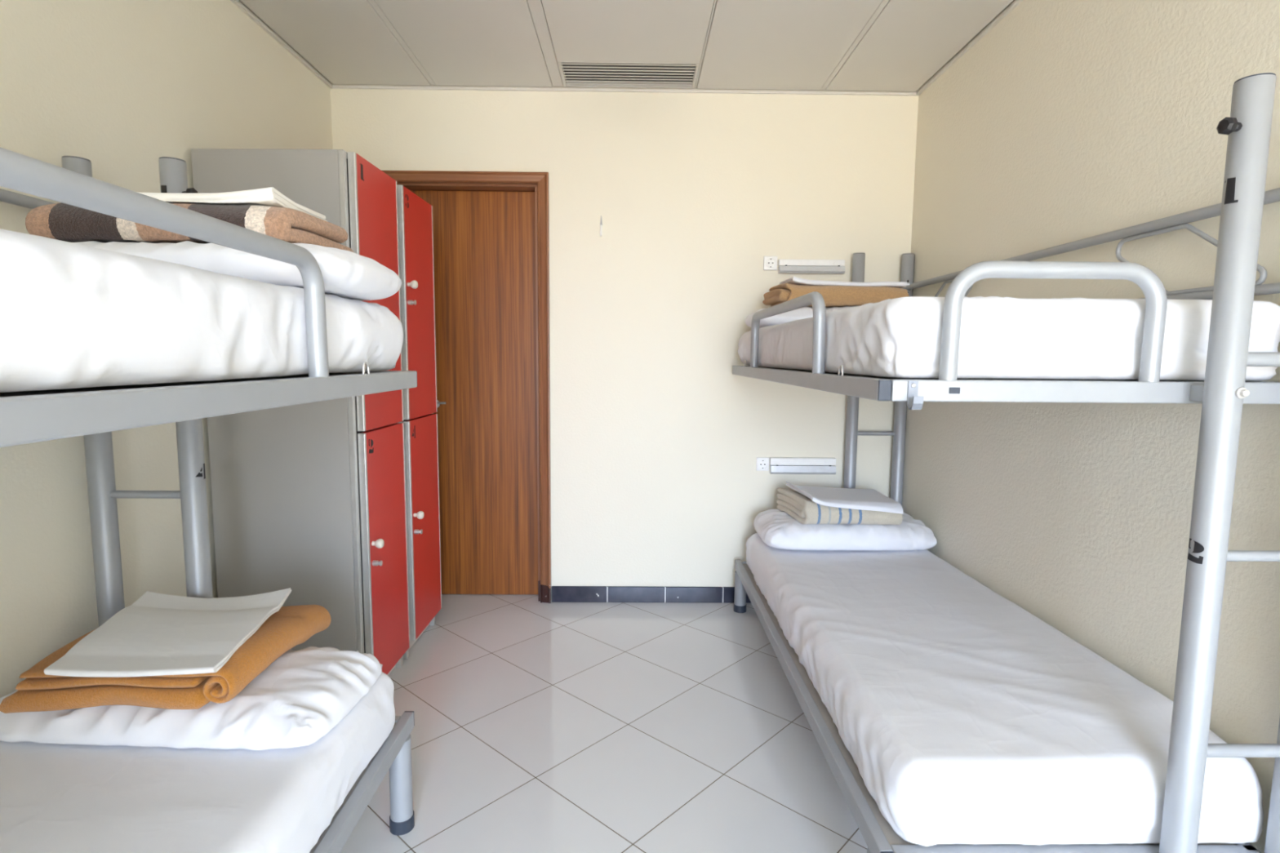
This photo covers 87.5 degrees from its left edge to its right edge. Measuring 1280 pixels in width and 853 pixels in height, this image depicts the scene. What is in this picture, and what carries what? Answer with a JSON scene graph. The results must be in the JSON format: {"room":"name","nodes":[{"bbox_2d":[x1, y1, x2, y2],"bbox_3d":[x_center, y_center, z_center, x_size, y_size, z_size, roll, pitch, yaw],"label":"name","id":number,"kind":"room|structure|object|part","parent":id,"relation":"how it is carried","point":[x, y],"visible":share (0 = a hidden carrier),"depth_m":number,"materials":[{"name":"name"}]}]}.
{"room":"dormitory","nodes":[
{"label":"dormitory","id":0,"kind":"room"},
{"bbox_2d":[0,0,333,697],"bbox_3d":[-1.493,-0.087,0.130,0.120,2.620,6.540,0,6,-1],"label":"wall","id":1,"kind":"structure","parent":0,"point":[122,86],"depth_m":1.85,"materials":[{"name":"beige paint"}]},
{"bbox_2d":[339,594,867,852],"bbox_3d":[-0.059,1.267,0.377,3.013,0.100,6.720,0,6,-1],"label":"floor","id":2,"kind":"structure","parent":0,"point":[543,727],"depth_m":2.19,"materials":[{"name":"tile"}]},
{"bbox_2d":[0,146,417,852],"bbox_3d":[-0.988,0.304,0.741,0.868,1.722,2.109,0,6,-1],"label":"bunk bed","id":3,"kind":"object","parent":2,"relation":"on","point":[92,413],"visible":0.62,"depth_m":1.15,"materials":[{"name":"silver metal"}]},
{"bbox_3d":[-1.383,-0.419,0.661,0.030,0.029,1.989,0,6,-1],"label":"wall rail","id":4,"kind":"part","parent":3,"relation":"part of","materials":[{"name":"silver metal"}]},
{"bbox_3d":[-1.401,0.181,1.743,0.057,1.691,0.057,0,6,-1],"label":"post","id":5,"kind":"part","parent":3,"relation":"part of","materials":[{"name":"silver metal"}]},
{"bbox_3d":[-0.568,-0.147,0.711,0.036,0.221,0.986,0,6,-1],"label":"guard rail","id":6,"kind":"part","parent":3,"relation":"part of","materials":[{"name":"silver metal"}]},
{"bbox_3d":[-1.165,0.182,1.745,0.057,1.691,0.057,0,6,-1],"label":"post","id":7,"kind":"part","parent":3,"relation":"part of","materials":[{"name":"silver metal"}]},
{"bbox_3d":[-1.115,-0.575,1.656,0.035,0.030,0.030,2,6,12],"label":"clamp knob","id":8,"kind":"part","parent":3,"relation":"part of","materials":[{"name":"black plastic"}]},
{"bbox_2d":[0,671,395,852],"bbox_3d":[-1.025,0.785,0.795,0.825,0.163,1.893,0,6,-1],"label":"mattress","id":9,"kind":"object","parent":3,"relation":"on","point":[55,797],"visible":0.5,"depth_m":1.23,"materials":[{"name":"white fabric"}]},
{"bbox_2d":[0,646,382,751],"bbox_3d":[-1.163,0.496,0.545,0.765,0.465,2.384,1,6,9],"label":"pillow","id":10,"kind":"object","parent":9,"relation":"on","point":[303,695],"visible":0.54,"depth_m":1.36,"materials":[{"name":"white fabric"}]},
{"bbox_2d":[0,604,330,713],"bbox_3d":[-1.049,0.513,1.536,0.513,0.123,0.417,0,6,-1],"label":"blanket","id":11,"kind":"object","parent":10,"relation":"on","point":[289,627],"visible":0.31,"depth_m":1.34,"materials":[{"name":"orange fabric"}]},
{"bbox_2d":[44,587,291,677],"bbox_3d":[-1.040,0.450,1.502,0.416,0.041,0.410,0,6,-1],"label":"sheet","id":12,"kind":"object","parent":11,"relation":"on","point":[158,634],"visible":1,"depth_m":1.44,"materials":[{"name":"white fabric"}]},
{"bbox_2d":[0,228,403,392],"bbox_3d":[-0.996,-0.127,0.728,0.869,0.164,1.901,0,6,-1],"label":"mattress","id":13,"kind":"object","parent":3,"relation":"on","point":[73,315],"visible":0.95,"depth_m":0.80,"materials":[{"name":"white fabric"}]},
{"bbox_2d":[73,240,401,300],"bbox_3d":[-0.960,-0.322,1.388,0.838,0.092,0.432,0,6,-1],"label":"pillow","id":14,"kind":"object","parent":13,"relation":"on","point":[347,274],"visible":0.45,"depth_m":1.20,"materials":[{"name":"white fabric"}]},
{"bbox_2d":[25,202,353,252],"bbox_3d":[-0.889,-0.397,1.368,0.500,0.080,0.293,0,6,-1],"label":"blanket","id":15,"kind":"object","parent":14,"relation":"on","point":[60,221],"visible":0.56,"depth_m":1.24,"materials":[{"name":"brown fabric"}]},
{"bbox_2d":[137,186,327,221],"bbox_3d":[-0.882,-0.445,1.355,0.400,0.031,0.221,0,6,-1],"label":"sheet","id":16,"kind":"object","parent":15,"relation":"on","point":[270,197],"visible":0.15,"depth_m":1.25,"materials":[{"name":"beige fabric"}]},
{"bbox_3d":[-0.966,-0.021,0.722,0.825,0.042,1.937,0,6,-1],"label":"frame","id":17,"kind":"part","parent":3,"relation":"part of","materials":[{"name":"silver metal"}]},
{"bbox_3d":[-0.992,0.889,0.810,0.788,0.044,1.982,0,6,-1],"label":"frame","id":18,"kind":"part","parent":3,"relation":"part of","materials":[{"name":"silver metal"}]},
{"bbox_3d":[-0.630,0.926,1.762,0.057,0.222,0.057,0,6,-1],"label":"leg","id":19,"kind":"part","parent":3,"relation":"part of","materials":[{"name":"silver metal"}]},
{"bbox_2d":[191,148,409,675],"bbox_3d":[-1.157,0.040,2.425,0.549,1.893,0.413,1,6,1],"label":"locker","id":20,"kind":"object","parent":2,"relation":"on","point":[308,499],"visible":0.57,"depth_m":2.25,"materials":[{"name":"grey metal"}]},
{"bbox_3d":[-0.906,0.405,2.313,0.038,0.033,0.032,1,6,1],"label":"knob","id":21,"kind":"part","parent":20,"relation":"part of","materials":[{"name":"beige plastic"}]},
{"bbox_3d":[-0.927,-0.451,2.372,0.021,0.902,0.347,1,6,1],"label":"door","id":22,"kind":"part","parent":20,"relation":"part of","materials":[{"name":"red metal"}]},
{"bbox_3d":[-0.935,0.455,2.467,0.021,0.906,0.347,1,6,1],"label":"door","id":23,"kind":"part","parent":20,"relation":"part of","materials":[{"name":"red metal"}]},
{"bbox_2d":[396,184,441,659],"bbox_3d":[-1.152,-0.004,2.840,0.549,1.893,0.413,1,6,1],"label":"locker","id":24,"kind":"object","parent":2,"relation":"on","point":[415,215],"visible":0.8,"depth_m":2.79,"materials":[{"name":"red metal"}]},
{"bbox_3d":[-0.894,-0.559,2.631,0.038,0.033,0.032,1,6,1],"label":"knob","id":25,"kind":"part","parent":24,"relation":"part of","materials":[{"name":"beige plastic"}]},
{"bbox_3d":[-0.901,0.361,2.728,0.038,0.033,0.032,1,6,1],"label":"knob","id":26,"kind":"part","parent":24,"relation":"part of","materials":[{"name":"beige plastic"}]},
{"bbox_3d":[-0.978,0.909,2.934,0.004,0.052,0.373,1,6,1],"label":"kick plate","id":27,"kind":"part","parent":24,"relation":"part of","materials":[{"name":"grey metal"}]},
{"bbox_3d":[-0.922,-0.495,2.786,0.021,0.902,0.347,1,6,1],"label":"door","id":28,"kind":"part","parent":24,"relation":"part of","materials":[{"name":"red metal"}]},
{"bbox_3d":[-0.930,0.411,2.882,0.021,0.906,0.347,1,6,1],"label":"door","id":29,"kind":"part","parent":24,"relation":"part of","materials":[{"name":"red metal"}]},
{"bbox_2d":[732,72,1279,852],"bbox_3d":[0.883,0.146,2.281,0.868,1.746,2.109,0,6,-1],"label":"bunk bed","id":30,"kind":"object","parent":2,"relation":"on","point":[1224,391],"visible":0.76,"depth_m":1.30,"materials":[{"name":"silver metal"}]},
{"bbox_3d":[0.495,0.800,3.298,0.057,0.170,0.057,0,6,-1],"label":"leg","id":31,"kind":"part","parent":30,"relation":"part of","materials":[{"name":"silver metal"}]},
{"bbox_3d":[0.470,-0.300,2.244,0.036,0.221,0.986,0,6,-1],"label":"guard rail","id":32,"kind":"part","parent":30,"relation":"part of","materials":[{"name":"silver metal"}]},
{"bbox_3d":[1.041,0.026,3.289,0.057,1.714,0.057,0,6,-1],"label":"post","id":33,"kind":"part","parent":30,"relation":"part of","materials":[{"name":"silver metal"}]},
{"bbox_3d":[1.277,0.028,3.291,0.057,1.714,0.057,0,6,-1],"label":"post","id":34,"kind":"part","parent":30,"relation":"part of","materials":[{"name":"silver metal"}]},
{"bbox_3d":[0.877,0.794,2.357,0.788,0.046,1.982,0,6,-1],"label":"frame","id":35,"kind":"part","parent":30,"relation":"part of","materials":[{"name":"silver metal"}]},
{"bbox_2d":[746,533,1263,847],"bbox_3d":[0.910,0.672,2.318,0.788,0.202,1.917,0,6,-1],"label":"mattress","id":36,"kind":"object","parent":30,"relation":"on","point":[966,716],"visible":0.89,"depth_m":1.59,"materials":[{"name":"white fabric"}]},
{"bbox_2d":[753,509,937,551],"bbox_3d":[0.917,0.458,3.051,0.759,0.123,0.403,0,6,-1],"label":"pillow","id":37,"kind":"object","parent":36,"relation":"on","point":[775,528],"visible":0.81,"depth_m":2.87,"materials":[{"name":"white fabric"}]},
{"bbox_2d":[777,488,902,524],"bbox_3d":[0.882,0.355,3.002,0.474,0.112,0.330,0,6,-1],"label":"blanket","id":38,"kind":"object","parent":37,"relation":"on","point":[796,504],"visible":0.57,"depth_m":2.85,"materials":[{"name":"beige fabric"}]},
{"bbox_2d":[785,481,903,514],"bbox_3d":[0.902,0.314,2.997,0.427,0.075,0.350,0,6,-1],"label":"sheet","id":39,"kind":"object","parent":38,"relation":"on","point":[872,500],"visible":1,"depth_m":2.90,"materials":[{"name":"white fabric"}]},
{"bbox_3d":[0.866,-0.169,2.262,0.825,0.042,1.937,0,6,-1],"label":"frame","id":40,"kind":"part","parent":30,"relation":"part of","materials":[{"name":"silver metal"}]},
{"bbox_2d":[737,296,1279,380],"bbox_3d":[0.885,-0.276,2.260,0.851,0.170,1.873,0,6,-1],"label":"mattress","id":41,"kind":"object","parent":30,"relation":"on","point":[1006,337],"visible":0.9,"depth_m":1.34,"materials":[{"name":"white fabric"}]},
{"bbox_2d":[745,306,855,328],"bbox_3d":[0.868,-0.479,2.952,0.779,0.097,0.397,0,6,-1],"label":"pillow","id":42,"kind":"object","parent":41,"relation":"on","point":[806,312],"visible":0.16,"depth_m":2.77,"materials":[{"name":"white fabric"}]},
{"bbox_2d":[762,283,909,306],"bbox_3d":[0.844,-0.565,2.920,0.566,0.102,0.311,0,6,-1],"label":"blanket","id":43,"kind":"object","parent":42,"relation":"on","point":[833,295],"visible":0.63,"depth_m":2.78,"materials":[{"name":"beige fabric"}]},
{"bbox_2d":[779,276,909,288],"bbox_3d":[0.879,-0.618,2.917,0.494,0.039,0.276,0,6,-1],"label":"sheet","id":44,"kind":"object","parent":43,"relation":"on","point":[793,280],"visible":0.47,"depth_m":2.78,"materials":[{"name":"white fabric"}]},
{"bbox_3d":[0.803,-0.203,1.301,0.432,0.231,0.032,0,6,-1],"label":"guard rail","id":45,"kind":"part","parent":30,"relation":"part of","materials":[{"name":"silver metal"}]},
{"bbox_3d":[1.290,-0.561,2.210,0.030,0.029,1.989,0,6,-1],"label":"wall rail","id":46,"kind":"part","parent":30,"relation":"part of","materials":[{"name":"silver metal"}]},
{"bbox_3d":[1.291,-0.373,2.228,0.022,0.022,1.960,0,6,-1],"label":"wall rail","id":47,"kind":"part","parent":30,"relation":"part of","materials":[{"name":"silver metal"}]},
{"bbox_3d":[1.080,0.239,1.273,0.057,1.714,0.057,0,6,-1],"label":"post","id":48,"kind":"part","parent":30,"relation":"part of","materials":[{"name":"silver metal"}]},
{"bbox_3d":[1.044,-0.531,1.182,0.035,0.030,0.030,-1,6,-13],"label":"clamp knob","id":49,"kind":"part","parent":30,"relation":"part of","materials":[{"name":"black plastic"}]},
{"bbox_3d":[1.296,0.241,1.275,0.057,1.714,0.057,0,6,-1],"label":"post","id":50,"kind":"part","parent":30,"relation":"part of","materials":[{"name":"silver metal"}]},
{"bbox_2d":[329,81,919,601],"bbox_3d":[-0.078,-0.418,3.387,2.773,2.620,0.220,0,6,-1],"label":"wall","id":51,"kind":"structure","parent":0,"point":[656,444],"depth_m":3.24,"materials":[{"name":"beige paint"}]},
{"bbox_2d":[382,170,551,603],"bbox_3d":[-0.933,-0.166,3.350,0.978,2.112,0.160,0,6,-1],"label":"door","id":52,"kind":"structure","parent":51,"relation":"in","point":[491,229],"depth_m":3.36,"materials":[{"name":"brown wood"}]},
{"bbox_3d":[-1.013,-0.112,3.359,0.087,0.044,0.058,0,6,-1],"label":"handle","id":53,"kind":"part","parent":52,"relation":"part of","materials":[{"name":"metal"}]},
{"bbox_3d":[-0.924,-1.184,3.174,0.978,0.050,0.024,0,6,-1],"label":"casing","id":54,"kind":"part","parent":52,"relation":"part of","materials":[{"name":"brown wood"}]},
{"bbox_3d":[-0.470,-0.156,3.287,0.054,2.112,0.024,0,6,-1],"label":"casing","id":55,"kind":"part","parent":52,"relation":"part of","materials":[{"name":"brown wood"}]},
{"bbox_2d":[600,215,602,236],"bbox_3d":[-0.186,-0.961,3.202,0.012,0.102,0.035,0,6,-1],"label":"wall hook","id":56,"kind":"object","parent":51,"relation":"attached to","point":[601,221],"visible":1,"depth_m":3.21,"materials":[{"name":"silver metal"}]},
{"bbox_2d":[551,586,751,603],"bbox_3d":[0.425,0.859,3.411,1.749,0.083,0.010,0,6,-1],"label":"baseboard","id":57,"kind":"structure","parent":51,"relation":"attached to","point":[559,593],"depth_m":3.40,"materials":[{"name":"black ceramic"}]},
{"bbox_2d":[755,457,768,471],"bbox_3d":[0.613,0.189,3.340,0.063,0.066,0.014,0,6,-1],"label":"wall socket","id":58,"kind":"object","parent":51,"relation":"attached to","point":[762,464],"visible":1,"depth_m":3.33,"materials":[{"name":"white plastic"}]},
{"bbox_2d":[763,256,777,270],"bbox_3d":[0.632,-0.790,3.236,0.067,0.067,0.014,0,6,-1],"label":"wall socket","id":59,"kind":"object","parent":51,"relation":"attached to","point":[770,263],"visible":1,"depth_m":3.23,"materials":[{"name":"white plastic"}]},
{"bbox_2d":[768,457,835,474],"bbox_3d":[0.809,0.196,3.329,0.327,0.080,0.040,0,6,-1],"label":"wall lamp","id":60,"kind":"object","parent":51,"relation":"attached to","point":[778,465],"visible":1,"depth_m":3.32,"materials":[{"name":"white plastic"}]},
{"bbox_2d":[777,258,844,273],"bbox_3d":[0.827,-0.772,3.228,0.318,0.065,0.040,0,6,-1],"label":"wall lamp","id":61,"kind":"object","parent":51,"relation":"attached to","point":[785,266],"visible":1,"depth_m":3.21,"materials":[{"name":"white plastic"}]},
{"bbox_2d":[240,0,1013,91],"bbox_3d":[-0.037,-1.324,0.054,3.013,0.120,6.620,0,6,-1],"label":"ceiling","id":62,"kind":"structure","parent":0,"point":[807,45],"depth_m":2.64,"materials":[{"name":"grey"}]},
{"bbox_2d":[557,61,699,88],"bbox_3d":[-0.050,-1.589,2.998,0.611,0.029,0.260,0,6,-1],"label":"ceiling vent","id":63,"kind":"object","parent":62,"relation":"in","point":[619,73],"visible":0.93,"depth_m":3.02,"materials":[{"name":"metal"}]},
{"bbox_2d":[902,0,1279,852],"bbox_3d":[1.400,-0.066,0.160,0.120,2.620,6.540,0,6,-1],"label":"wall","id":64,"kind":"structure","parent":0,"point":[1068,121],"depth_m":1.93,"materials":[{"name":"beige paint"}]},
{"bbox_2d":[230,0,1022,95],"bbox_3d":[-0.037,-1.252,0.021,2.773,0.012,6.300,0,6,-1],"label":"trim","id":65,"kind":"structure","parent":64,"relation":"attached to","point":[237,2],"depth_m":3.14,"materials":[{"name":"paint"}]}
]}

